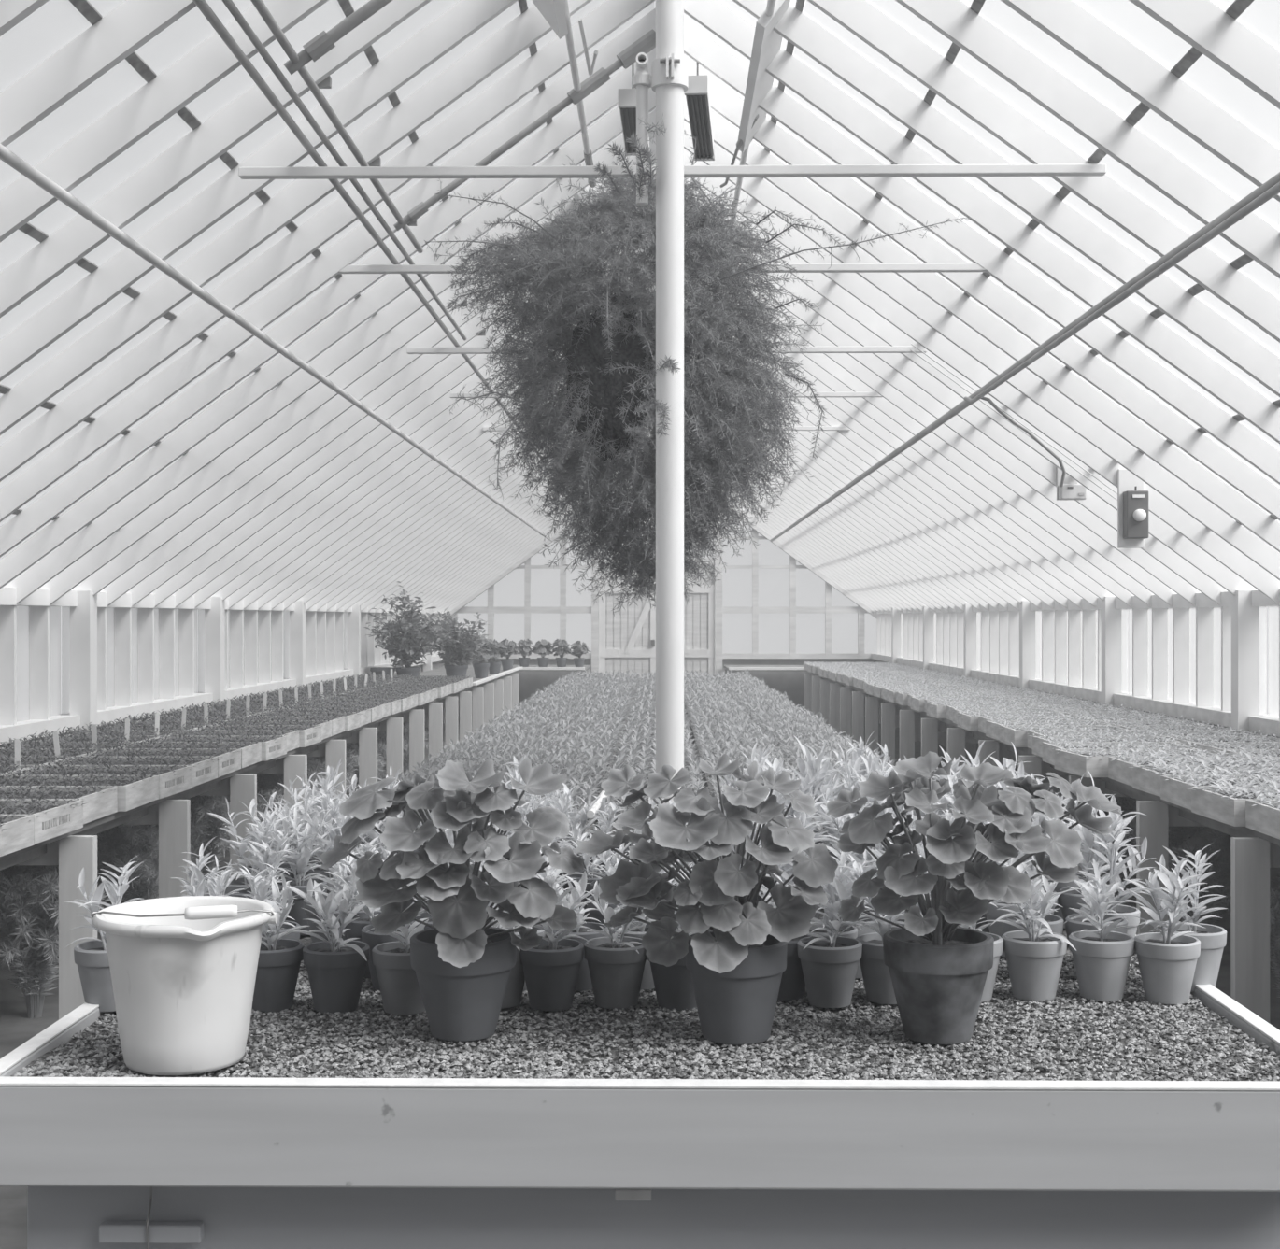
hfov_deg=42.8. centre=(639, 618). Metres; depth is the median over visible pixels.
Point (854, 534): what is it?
rafter
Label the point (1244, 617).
post
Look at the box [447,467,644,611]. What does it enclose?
rafter
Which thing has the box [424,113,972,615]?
hanging fern
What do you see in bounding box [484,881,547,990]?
potted plant
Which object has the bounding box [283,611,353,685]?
window
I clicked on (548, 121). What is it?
pane
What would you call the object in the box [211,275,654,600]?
rafter
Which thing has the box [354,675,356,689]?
stake
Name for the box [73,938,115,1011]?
pot
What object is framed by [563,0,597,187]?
shaft
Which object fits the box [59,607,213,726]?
window
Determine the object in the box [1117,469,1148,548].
control box
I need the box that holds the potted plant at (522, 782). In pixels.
[519,772,563,824]
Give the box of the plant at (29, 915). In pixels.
[0,868,110,1018]
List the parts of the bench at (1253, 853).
leg, leg, leg, leg, leg, leg, leg, leg, leg, leg, leg, leg, leg, leg, leg, leg, rail, leg, leg, leg, leg, leg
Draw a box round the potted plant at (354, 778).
[343,765,397,844]
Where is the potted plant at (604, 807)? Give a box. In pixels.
[585,795,622,847]
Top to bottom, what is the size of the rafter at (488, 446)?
2.417 m
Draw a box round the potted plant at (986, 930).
[945,779,995,932]
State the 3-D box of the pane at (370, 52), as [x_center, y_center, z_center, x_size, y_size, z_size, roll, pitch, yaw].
[-1.563,-1.312,5.138,3.200,2.328,0.433,0,0,1]
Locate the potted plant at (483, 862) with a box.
[469,857,495,920]
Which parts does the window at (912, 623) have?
sill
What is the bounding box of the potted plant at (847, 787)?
[817,753,889,857]
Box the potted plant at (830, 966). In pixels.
[796,851,872,1008]
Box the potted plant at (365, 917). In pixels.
[336,852,381,977]
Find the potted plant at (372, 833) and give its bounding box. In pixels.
[367,807,414,861]
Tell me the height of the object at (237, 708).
0.146 m
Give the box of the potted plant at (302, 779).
[296,769,339,834]
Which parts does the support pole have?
arm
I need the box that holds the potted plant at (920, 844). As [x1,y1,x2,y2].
[875,810,926,912]
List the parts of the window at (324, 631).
sill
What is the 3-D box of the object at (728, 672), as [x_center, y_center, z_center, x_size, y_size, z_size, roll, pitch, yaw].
[0.980,0.624,17.219,0.421,0.179,0.571,0,0,1]
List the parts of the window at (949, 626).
sill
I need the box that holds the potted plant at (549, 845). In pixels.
[535,838,566,897]
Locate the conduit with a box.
[964,181,1279,403]
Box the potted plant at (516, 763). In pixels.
[472,748,531,789]
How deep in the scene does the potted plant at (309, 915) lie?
3.48 m
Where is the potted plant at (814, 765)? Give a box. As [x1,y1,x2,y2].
[790,736,897,865]
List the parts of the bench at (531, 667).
leg, edge rail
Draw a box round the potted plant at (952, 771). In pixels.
[946,768,995,814]
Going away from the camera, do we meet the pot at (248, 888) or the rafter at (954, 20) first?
the pot at (248, 888)
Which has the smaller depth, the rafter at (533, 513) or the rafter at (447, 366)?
the rafter at (447, 366)
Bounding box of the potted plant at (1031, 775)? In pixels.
[1008,771,1034,790]
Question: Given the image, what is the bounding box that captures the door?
[598,584,714,680]
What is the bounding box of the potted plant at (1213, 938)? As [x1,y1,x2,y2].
[1153,843,1227,992]
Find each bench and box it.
[0,667,522,1019]
[0,711,1279,1248]
[437,665,590,724]
[723,665,881,724]
[804,669,1279,1023]
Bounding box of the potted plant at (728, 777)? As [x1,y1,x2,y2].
[716,745,776,852]
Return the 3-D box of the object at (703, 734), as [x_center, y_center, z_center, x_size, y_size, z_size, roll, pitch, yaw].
[0.469,0.623,8.186,0.425,0.179,0.581,0,0,1]
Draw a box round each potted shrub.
[363,581,452,677]
[420,607,496,677]
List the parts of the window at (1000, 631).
sill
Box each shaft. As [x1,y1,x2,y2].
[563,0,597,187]
[719,0,775,236]
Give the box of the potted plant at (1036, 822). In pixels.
[1022,812,1067,914]
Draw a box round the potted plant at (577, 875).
[563,820,612,922]
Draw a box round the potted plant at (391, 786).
[339,768,399,855]
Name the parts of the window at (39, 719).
sill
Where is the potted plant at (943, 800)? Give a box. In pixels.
[885,754,960,829]
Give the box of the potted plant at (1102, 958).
[1068,873,1138,1001]
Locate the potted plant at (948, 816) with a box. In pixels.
[910,810,952,853]
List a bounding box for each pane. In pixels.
[0,0,527,394]
[12,117,552,514]
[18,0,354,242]
[40,42,537,410]
[51,147,558,520]
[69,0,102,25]
[75,44,379,272]
[83,82,545,423]
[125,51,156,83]
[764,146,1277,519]
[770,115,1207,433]
[777,81,1245,421]
[785,41,1279,407]
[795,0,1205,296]
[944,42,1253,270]
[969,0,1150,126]
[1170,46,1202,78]
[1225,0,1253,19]
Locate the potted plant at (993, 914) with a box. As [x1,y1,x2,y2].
[971,818,1043,956]
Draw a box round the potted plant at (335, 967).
[285,867,369,1013]
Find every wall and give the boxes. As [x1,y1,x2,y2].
[1,660,445,876]
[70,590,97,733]
[204,597,225,706]
[289,600,305,687]
[347,603,360,677]
[390,607,401,675]
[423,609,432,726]
[446,481,876,679]
[447,658,591,715]
[598,564,714,584]
[722,658,876,715]
[876,659,1279,893]
[891,607,900,727]
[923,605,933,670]
[963,603,976,759]
[1019,600,1035,690]
[1101,597,1121,707]
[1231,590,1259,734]
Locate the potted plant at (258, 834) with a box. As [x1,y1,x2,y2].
[207,796,287,894]
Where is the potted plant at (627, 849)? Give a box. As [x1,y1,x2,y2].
[624,817,653,856]
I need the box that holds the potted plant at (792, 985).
[760,873,814,1000]
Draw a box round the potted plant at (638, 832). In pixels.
[625,816,654,861]
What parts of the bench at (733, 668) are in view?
edge rail, leg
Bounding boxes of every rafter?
[0,0,49,36]
[0,0,196,146]
[0,0,328,241]
[0,0,431,317]
[0,0,518,381]
[0,0,592,435]
[0,0,654,482]
[0,7,655,522]
[0,47,655,557]
[0,87,655,588]
[3,108,655,606]
[39,136,655,606]
[71,161,655,595]
[99,184,655,608]
[126,206,655,606]
[150,227,654,609]
[171,242,653,609]
[192,276,642,607]
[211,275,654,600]
[225,284,655,610]
[242,382,540,609]
[255,314,652,611]
[268,385,565,611]
[284,404,560,610]
[297,423,542,603]
[306,419,562,610]
[313,440,545,611]
[326,431,570,611]
[335,431,575,611]
[341,442,574,612]
[355,443,575,606]
[360,457,568,611]
[368,452,580,611]
[374,408,652,611]
[382,481,555,611]
[388,472,576,611]
[398,487,561,605]
[402,483,575,611]
[405,431,649,611]
[416,433,652,608]
[416,445,643,610]
[421,441,651,612]
[429,455,637,609]
[432,455,643,611]
[435,509,573,612]
[439,466,639,612]
[443,512,580,612]
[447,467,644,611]
[683,0,1279,443]
[683,19,1279,484]
[683,57,1279,520]
[683,93,1279,552]
[683,120,1279,580]
[683,148,1279,604]
[683,177,1257,595]
[683,289,1115,600]
[683,463,888,612]
[685,232,1201,608]
[685,241,1177,609]
[685,299,1098,608]
[687,421,949,611]
[688,207,1227,608]
[688,317,1082,608]
[688,430,936,611]
[689,449,912,612]
[690,442,920,613]
[691,360,1027,603]
[692,391,989,611]
[692,418,956,611]
[693,441,923,611]
[694,367,1018,610]
[697,279,1134,607]
[700,388,998,611]
[700,467,894,609]
[701,279,1154,609]
[702,357,1041,609]
[705,484,880,612]
[716,398,1010,611]
[721,422,980,611]
[721,493,884,612]
[724,486,891,611]
[724,500,876,613]
[730,373,1053,609]
[731,483,907,612]
[732,0,1279,397]
[732,362,1070,611]
[732,486,902,612]
[734,443,963,611]
[750,479,925,608]
[753,469,942,611]
[764,457,968,606]
[807,0,1279,342]
[895,0,1279,278]
[1000,0,1279,201]
[1128,0,1279,109]
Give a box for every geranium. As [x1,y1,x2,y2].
[319,757,583,1041]
[469,636,497,678]
[487,639,508,673]
[499,638,520,670]
[516,638,535,667]
[531,639,553,667]
[550,639,572,667]
[569,640,591,667]
[575,753,838,1044]
[826,751,1122,1044]
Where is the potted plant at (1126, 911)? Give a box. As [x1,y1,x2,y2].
[1078,831,1156,938]
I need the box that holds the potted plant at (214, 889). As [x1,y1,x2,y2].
[181,866,234,896]
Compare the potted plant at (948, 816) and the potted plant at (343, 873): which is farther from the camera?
the potted plant at (948, 816)
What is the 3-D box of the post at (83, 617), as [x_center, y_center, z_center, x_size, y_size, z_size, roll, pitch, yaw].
[-3.009,0.650,8.840,0.110,1.600,0.110,0,0,1]
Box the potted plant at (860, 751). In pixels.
[812,733,879,851]
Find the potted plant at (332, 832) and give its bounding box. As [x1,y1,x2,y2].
[298,797,356,893]
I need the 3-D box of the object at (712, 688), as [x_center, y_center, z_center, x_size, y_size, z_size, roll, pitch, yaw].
[0.539,0.623,13.505,0.425,0.179,0.581,0,0,1]
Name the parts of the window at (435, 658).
sill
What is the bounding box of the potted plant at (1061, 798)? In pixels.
[1044,791,1069,857]
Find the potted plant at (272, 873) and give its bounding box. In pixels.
[247,853,289,918]
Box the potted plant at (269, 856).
[232,819,301,910]
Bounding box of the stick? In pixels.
[586,790,607,818]
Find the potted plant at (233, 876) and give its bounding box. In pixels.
[203,858,247,897]
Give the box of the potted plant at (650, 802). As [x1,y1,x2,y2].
[625,796,657,846]
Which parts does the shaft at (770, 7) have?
vent arm, vent arm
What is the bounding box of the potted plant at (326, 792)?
[296,773,355,878]
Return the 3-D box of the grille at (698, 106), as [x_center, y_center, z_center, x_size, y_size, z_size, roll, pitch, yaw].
[0.257,-2.090,6.958,0.080,0.020,0.900,0,0,4]
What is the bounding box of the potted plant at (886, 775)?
[863,753,915,821]
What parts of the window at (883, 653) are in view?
sill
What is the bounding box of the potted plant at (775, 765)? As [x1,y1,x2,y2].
[757,740,839,819]
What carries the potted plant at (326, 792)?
on the gravel
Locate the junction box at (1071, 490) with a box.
[1056,467,1086,500]
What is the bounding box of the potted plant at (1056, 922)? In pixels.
[990,854,1063,934]
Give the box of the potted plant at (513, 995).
[471,859,525,1008]
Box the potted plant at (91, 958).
[65,854,144,1011]
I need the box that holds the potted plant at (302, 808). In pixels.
[256,782,322,863]
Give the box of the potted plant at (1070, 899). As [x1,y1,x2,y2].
[1057,770,1145,940]
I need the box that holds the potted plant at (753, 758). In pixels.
[741,742,790,810]
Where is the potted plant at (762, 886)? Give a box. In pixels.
[753,863,785,907]
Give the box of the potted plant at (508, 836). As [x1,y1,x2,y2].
[487,822,512,844]
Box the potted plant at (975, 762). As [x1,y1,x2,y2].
[938,740,998,875]
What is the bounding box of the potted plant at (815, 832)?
[796,779,826,843]
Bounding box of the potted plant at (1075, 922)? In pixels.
[1063,858,1127,935]
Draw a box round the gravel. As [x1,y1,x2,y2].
[10,708,1279,1081]
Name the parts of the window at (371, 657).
sill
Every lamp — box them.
[618,63,649,156]
[683,62,714,160]
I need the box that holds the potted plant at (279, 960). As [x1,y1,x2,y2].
[251,881,310,1011]
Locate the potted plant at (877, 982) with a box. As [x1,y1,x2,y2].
[838,853,905,1004]
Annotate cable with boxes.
[981,397,1066,487]
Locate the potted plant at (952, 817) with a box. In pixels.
[912,802,967,888]
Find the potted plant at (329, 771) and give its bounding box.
[278,757,345,849]
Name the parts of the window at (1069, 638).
sill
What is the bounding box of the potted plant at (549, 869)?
[532,849,575,922]
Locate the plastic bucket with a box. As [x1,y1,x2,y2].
[90,896,277,1075]
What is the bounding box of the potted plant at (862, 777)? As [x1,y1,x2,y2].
[858,775,902,851]
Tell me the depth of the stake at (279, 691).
11.09 m
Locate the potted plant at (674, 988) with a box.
[647,862,699,1010]
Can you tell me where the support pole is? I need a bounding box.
[632,0,688,810]
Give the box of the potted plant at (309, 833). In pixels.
[264,806,339,935]
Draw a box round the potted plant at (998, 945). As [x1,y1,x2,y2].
[959,902,1003,1002]
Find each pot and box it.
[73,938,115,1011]
[203,894,247,897]
[224,877,271,894]
[233,885,288,910]
[251,938,304,1011]
[261,920,299,940]
[277,878,327,935]
[302,939,369,1013]
[303,893,357,942]
[322,902,380,940]
[343,910,381,977]
[361,923,424,990]
[369,667,395,675]
[371,940,425,1014]
[395,667,420,677]
[410,926,516,1041]
[444,665,468,677]
[472,663,489,678]
[487,661,501,673]
[497,924,547,990]
[500,658,513,670]
[501,936,525,1008]
[518,657,529,667]
[520,938,583,1010]
[537,657,548,667]
[547,922,607,991]
[555,657,567,667]
[558,839,577,855]
[573,657,584,667]
[583,936,647,1009]
[586,896,638,924]
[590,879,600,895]
[611,921,654,990]
[624,846,629,856]
[647,955,696,1010]
[685,930,787,1044]
[777,935,814,1000]
[796,935,862,1008]
[809,923,857,938]
[810,885,823,922]
[812,830,821,843]
[821,913,880,978]
[828,844,838,857]
[855,932,896,1004]
[864,905,904,916]
[882,926,994,1044]
[891,912,922,929]
[975,913,989,932]
[981,932,1003,1002]
[985,898,1024,956]
[1001,930,1066,1001]
[1002,912,1063,934]
[1040,873,1085,928]
[1040,887,1057,914]
[1057,886,1114,940]
[1065,912,1127,935]
[1068,930,1134,1001]
[1080,904,1140,938]
[1134,932,1200,1004]
[1164,923,1226,992]
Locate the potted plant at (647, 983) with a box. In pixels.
[611,877,672,990]
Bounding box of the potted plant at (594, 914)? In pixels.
[586,851,638,924]
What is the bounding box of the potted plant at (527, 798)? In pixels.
[502,768,531,843]
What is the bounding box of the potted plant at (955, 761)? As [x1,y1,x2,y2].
[910,755,964,815]
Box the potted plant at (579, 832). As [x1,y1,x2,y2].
[554,824,591,900]
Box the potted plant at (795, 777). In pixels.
[745,765,800,810]
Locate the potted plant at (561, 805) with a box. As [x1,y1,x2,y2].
[512,782,580,887]
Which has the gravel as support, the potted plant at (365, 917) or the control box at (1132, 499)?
the potted plant at (365, 917)
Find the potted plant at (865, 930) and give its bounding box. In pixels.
[821,863,880,978]
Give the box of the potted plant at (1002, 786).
[986,781,1067,874]
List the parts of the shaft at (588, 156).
vent arm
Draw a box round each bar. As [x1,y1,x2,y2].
[238,163,1106,179]
[337,263,986,273]
[406,346,926,354]
[450,392,881,398]
[483,426,850,431]
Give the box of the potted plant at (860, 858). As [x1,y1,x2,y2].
[816,797,890,899]
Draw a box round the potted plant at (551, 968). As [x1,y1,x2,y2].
[520,868,594,1010]
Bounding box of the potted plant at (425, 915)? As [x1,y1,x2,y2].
[411,908,434,930]
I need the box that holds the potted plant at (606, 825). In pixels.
[577,801,626,870]
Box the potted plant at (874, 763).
[831,741,893,801]
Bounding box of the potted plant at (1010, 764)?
[989,742,1044,785]
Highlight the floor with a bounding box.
[0,715,1279,1248]
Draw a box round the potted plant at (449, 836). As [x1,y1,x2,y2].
[436,822,473,867]
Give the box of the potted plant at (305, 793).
[297,784,337,856]
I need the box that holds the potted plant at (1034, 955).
[996,875,1081,1001]
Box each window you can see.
[0,605,79,744]
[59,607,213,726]
[195,609,296,700]
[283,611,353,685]
[343,611,395,674]
[387,613,426,667]
[422,613,446,662]
[871,613,902,662]
[896,612,936,668]
[928,611,981,676]
[970,611,1040,686]
[1028,609,1130,702]
[1113,607,1269,727]
[1248,605,1279,737]
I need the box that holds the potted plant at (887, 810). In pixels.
[867,796,923,846]
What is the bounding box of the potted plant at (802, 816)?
[764,778,829,884]
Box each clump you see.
[0,865,58,956]
[94,824,158,906]
[96,824,141,910]
[129,799,193,859]
[148,796,229,895]
[219,787,284,858]
[254,773,282,799]
[257,756,326,806]
[308,748,358,794]
[345,740,386,791]
[377,725,409,781]
[402,722,428,781]
[1052,786,1109,823]
[1097,796,1136,830]
[1100,824,1136,906]
[1127,798,1205,865]
[1168,842,1230,925]
[1202,829,1233,914]
[1269,872,1279,894]
[1269,887,1279,997]
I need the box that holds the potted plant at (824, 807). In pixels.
[818,797,874,876]
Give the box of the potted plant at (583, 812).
[558,792,600,855]
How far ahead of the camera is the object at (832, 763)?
6.07 m
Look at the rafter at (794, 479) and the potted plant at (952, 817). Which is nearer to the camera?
the potted plant at (952, 817)
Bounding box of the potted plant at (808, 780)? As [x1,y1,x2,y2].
[782,760,838,922]
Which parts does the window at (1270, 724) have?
sill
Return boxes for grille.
[620,107,636,153]
[686,95,712,159]
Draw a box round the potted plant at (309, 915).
[303,848,361,942]
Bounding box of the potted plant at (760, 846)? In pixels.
[734,772,790,895]
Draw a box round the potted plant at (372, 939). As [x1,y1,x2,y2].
[361,880,424,990]
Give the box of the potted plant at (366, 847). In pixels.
[351,836,391,902]
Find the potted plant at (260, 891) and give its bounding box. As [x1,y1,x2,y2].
[239,865,299,940]
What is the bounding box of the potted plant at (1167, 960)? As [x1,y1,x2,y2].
[1123,845,1208,1004]
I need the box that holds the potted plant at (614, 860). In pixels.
[589,841,631,895]
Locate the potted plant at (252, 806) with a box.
[241,787,303,881]
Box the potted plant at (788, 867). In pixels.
[753,821,820,904]
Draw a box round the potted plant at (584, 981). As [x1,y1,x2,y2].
[547,874,607,991]
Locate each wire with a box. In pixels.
[910,343,1117,494]
[910,349,1117,500]
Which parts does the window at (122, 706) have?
sill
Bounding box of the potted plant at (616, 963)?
[583,881,647,1009]
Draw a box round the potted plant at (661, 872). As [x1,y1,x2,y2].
[644,860,680,937]
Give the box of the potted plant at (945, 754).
[937,745,1001,784]
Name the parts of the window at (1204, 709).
sill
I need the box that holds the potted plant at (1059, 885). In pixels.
[1031,773,1105,928]
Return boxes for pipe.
[0,143,552,541]
[192,0,582,511]
[221,0,466,340]
[250,0,423,253]
[284,0,392,74]
[393,28,655,230]
[770,171,1279,541]
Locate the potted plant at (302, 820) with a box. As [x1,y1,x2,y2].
[276,803,321,864]
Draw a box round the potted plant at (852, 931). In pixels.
[809,835,877,938]
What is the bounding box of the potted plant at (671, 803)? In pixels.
[654,796,678,811]
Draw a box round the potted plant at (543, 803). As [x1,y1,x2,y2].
[526,787,580,846]
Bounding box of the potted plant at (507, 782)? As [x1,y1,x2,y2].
[501,769,543,825]
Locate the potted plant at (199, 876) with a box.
[172,836,233,895]
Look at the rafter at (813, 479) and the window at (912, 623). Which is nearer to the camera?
the rafter at (813, 479)
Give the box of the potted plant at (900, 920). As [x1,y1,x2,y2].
[876,843,930,929]
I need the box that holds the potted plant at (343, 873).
[322,847,380,940]
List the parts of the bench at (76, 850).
leg, leg, leg, rail, leg, leg, leg, leg, leg, leg, leg, leg, leg, leg, edge rail, leg, leg, leg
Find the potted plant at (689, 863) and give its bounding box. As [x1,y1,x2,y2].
[670,852,697,885]
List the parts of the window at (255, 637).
sill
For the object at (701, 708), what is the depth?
10.33 m
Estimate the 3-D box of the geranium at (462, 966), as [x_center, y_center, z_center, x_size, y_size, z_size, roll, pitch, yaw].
[-0.312,0.473,2.772,0.366,0.478,0.438,0,0,-37]
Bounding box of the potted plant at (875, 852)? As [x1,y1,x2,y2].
[857,819,913,916]
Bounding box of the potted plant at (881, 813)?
[855,777,916,853]
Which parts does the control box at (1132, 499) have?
name plate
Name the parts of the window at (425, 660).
sill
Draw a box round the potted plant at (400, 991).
[366,882,428,1014]
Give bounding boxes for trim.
[0,587,450,613]
[532,0,568,39]
[573,190,607,295]
[737,0,790,152]
[873,589,1279,613]
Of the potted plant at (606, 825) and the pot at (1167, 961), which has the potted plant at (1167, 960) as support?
the pot at (1167, 961)
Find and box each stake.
[14,739,20,769]
[52,731,60,760]
[91,724,97,751]
[124,718,129,743]
[155,712,159,735]
[181,708,186,729]
[203,703,208,725]
[226,699,230,720]
[245,696,249,715]
[262,692,267,711]
[278,689,282,706]
[294,686,298,703]
[307,683,311,700]
[319,682,324,697]
[332,679,336,695]
[343,677,346,691]
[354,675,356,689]
[364,673,368,687]
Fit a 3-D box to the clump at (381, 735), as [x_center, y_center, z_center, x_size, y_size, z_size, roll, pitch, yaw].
[-2.115,1.147,13.441,0.470,0.607,0.469,0,0,-2]
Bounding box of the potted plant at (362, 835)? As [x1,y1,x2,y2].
[328,790,379,870]

